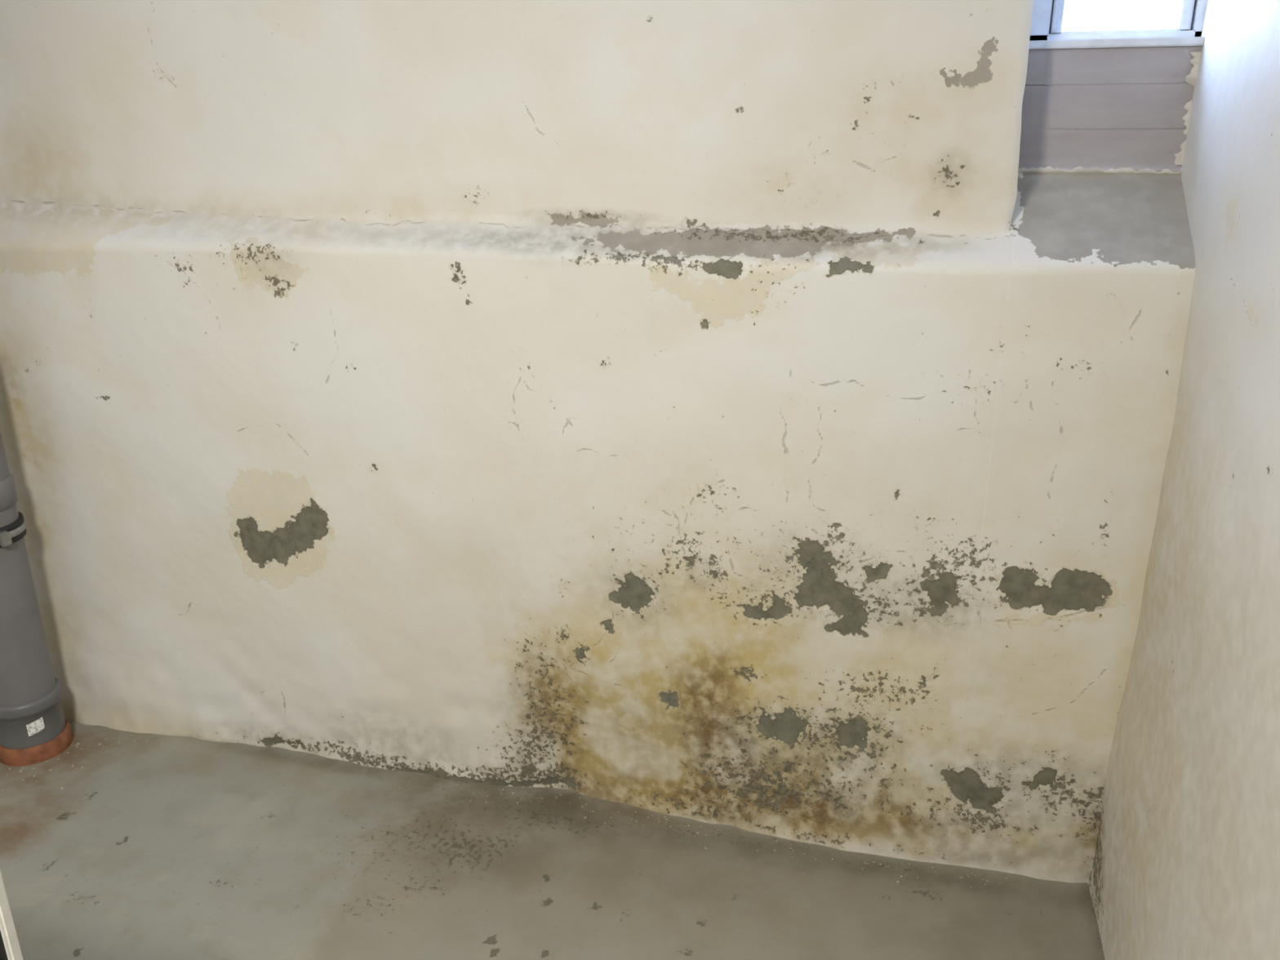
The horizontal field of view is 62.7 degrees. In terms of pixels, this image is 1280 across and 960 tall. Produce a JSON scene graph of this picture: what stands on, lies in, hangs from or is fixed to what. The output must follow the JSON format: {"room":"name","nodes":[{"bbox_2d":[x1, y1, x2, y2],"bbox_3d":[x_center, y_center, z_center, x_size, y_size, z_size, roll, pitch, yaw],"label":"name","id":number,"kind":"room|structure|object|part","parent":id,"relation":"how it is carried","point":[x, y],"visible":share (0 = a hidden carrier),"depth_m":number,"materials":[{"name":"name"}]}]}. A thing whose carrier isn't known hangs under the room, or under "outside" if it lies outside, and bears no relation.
{"room":"basement","nodes":[
{"label":"basement","id":0,"kind":"room"},
{"bbox_2d":[0,718,1105,959],"bbox_3d":[-0.880,1.276,0.912,2.916,0.007,3.715,5,20,15],"label":"floor","id":1,"kind":"structure","parent":0,"point":[154,851],"depth_m":2.18,"materials":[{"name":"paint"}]},
{"bbox_2d":[0,870,23,959],"bbox_3d":[-1.020,0.784,1.145,0.450,0.785,0.494,5,20,15],"label":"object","id":2,"kind":"object","parent":1,"relation":"on","point":[10,948],"visible":1,"depth_m":1.23,"materials":[{"name":"paint"}]},
{"bbox_2d":[0,430,73,766],"bbox_3d":[-1.523,-0.403,2.262,0.181,2.320,0.169,5,20,15],"label":"drain pipe","id":3,"kind":"object","parent":1,"relation":"on","point":[34,728],"visible":0.99,"depth_m":2.51,"materials":[{"name":"grey plastic"}]},
{"bbox_2d":[0,473,17,511],"bbox_3d":[-1.525,0.030,2.417,0.153,0.065,0.153,5,20,15],"label":"socket","id":4,"kind":"object","parent":3,"relation":"attached to","point":[8,495],"depth_m":2.41,"materials":[{"name":"grey plastic"}]},
{"bbox_2d":[0,677,65,749],"bbox_3d":[-1.521,0.585,2.612,0.166,0.143,0.166,5,20,15],"label":"socket","id":5,"kind":"object","parent":3,"relation":"attached to","point":[36,721],"depth_m":2.56,"materials":[{"name":"grey plastic"}]},
{"bbox_2d":[0,733,1071,901],"bbox_3d":[-0.363,0.741,2.416,2.582,0.005,0.270,3,20,9],"label":"debris","id":6,"kind":"object","parent":1,"relation":"on","point":[100,744],"visible":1,"depth_m":2.35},
{"bbox_2d":[0,0,1195,882],"bbox_3d":[-0.389,-0.437,2.250,2.910,2.365,0.370,5,20,15],"label":"wall","id":7,"kind":"structure","parent":0,"point":[710,411],"depth_m":2.12,"materials":[{"name":"paint"}]},
{"bbox_2d":[1017,165,1182,173],"bbox_3d":[0.831,-0.560,1.896,0.299,0.013,0.006,5,20,15],"label":"seal","id":8,"kind":"object","parent":7,"relation":"attached to","point":[1048,169],"visible":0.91,"depth_m":1.90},
{"bbox_2d":[1028,36,1204,164],"bbox_3d":[0.840,-0.679,1.892,0.339,0.210,0.076,5,20,15],"label":"board","id":9,"kind":"object","parent":7,"relation":"attached to","point":[1191,78],"visible":0.45,"depth_m":1.82,"materials":[{"name":"paint"}]},
{"bbox_2d":[1029,0,1207,40],"bbox_3d":[0.849,-0.935,1.824,0.329,0.321,0.050,5,20,15],"label":"window","id":10,"kind":"structure","parent":9,"relation":"on","point":[1185,33],"depth_m":1.86,"materials":[{"name":"paint"}]},
{"bbox_3d":[0.714,-0.946,1.859,0.048,0.321,0.050,5,20,15],"label":"stile","id":11,"kind":"part","parent":10,"relation":"part of","materials":[{"name":"white plastic"}]},
{"bbox_2d":[1048,0,1053,34],"bbox_3d":[0.741,-0.947,1.861,0.008,0.321,0.023,5,20,15],"label":"seal","id":12,"kind":"object","parent":10,"relation":"attached to","point":[1052,0],"visible":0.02,"depth_m":1.89,"materials":[{"name":"rubber"}]},
{"bbox_3d":[0.750,-0.946,1.853,0.018,0.317,0.033,5,20,15],"label":"sash","id":13,"kind":"part","parent":10,"relation":"part of","materials":[{"name":"white plastic"}]},
{"bbox_3d":[0.854,-0.796,1.876,0.229,0.012,0.033,5,20,15],"label":"sash bottom","id":14,"kind":"part","parent":10,"relation":"part of","materials":[{"name":"white plastic"}]},
{"bbox_3d":[0.954,-0.929,1.799,0.018,0.317,0.033,5,20,15],"label":"sash","id":15,"kind":"part","parent":10,"relation":"part of","materials":[{"name":"white plastic"}]},
{"bbox_2d":[1190,0,1196,30],"bbox_3d":[0.966,-0.928,1.802,0.008,0.321,0.023,5,20,15],"label":"seal","id":16,"kind":"object","parent":10,"relation":"attached to","point":[1195,0],"visible":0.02,"depth_m":1.83,"materials":[{"name":"rubber"}]},
{"bbox_3d":[0.987,-0.923,1.788,0.044,0.321,0.050,5,20,15],"label":"stile","id":17,"kind":"part","parent":10,"relation":"part of","materials":[{"name":"white plastic"}]},
{"bbox_2d":[1088,0,1279,959],"bbox_3d":[0.484,0.248,0.277,0.019,2.360,3.945,5,20,15],"label":"wall","id":18,"kind":"structure","parent":0,"point":[1186,866],"depth_m":1.51,"materials":[{"name":"paint"}]},
{"bbox_3d":[0.843,-0.642,1.913,0.339,0.266,0.040,5,20,15],"label":"backing","id":19,"kind":"object","parent":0,"visible":0},
{"bbox_2d":[1017,128,1186,170],"bbox_3d":[0.835,-0.579,1.906,0.339,0.110,0.022,5,20,15],"label":"plank","id":20,"kind":"object","parent":19,"relation":"attached to","point":[1155,149],"visible":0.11,"depth_m":1.89,"materials":[{"name":"grey wood"}]},
{"bbox_2d":[1021,83,1194,129],"bbox_3d":[0.835,-0.666,1.876,0.339,0.075,0.021,5,20,15],"label":"plank","id":21,"kind":"object","parent":19,"relation":"attached to","point":[1117,106],"visible":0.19,"depth_m":1.87,"materials":[{"name":"grey wood"}]},
{"bbox_2d":[1025,45,1202,85],"bbox_3d":[0.835,-0.731,1.853,0.339,0.063,0.020,5,20,15],"label":"plank","id":22,"kind":"object","parent":19,"relation":"attached to","point":[1144,64],"visible":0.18,"depth_m":1.85,"materials":[{"name":"grey wood"}]}
]}

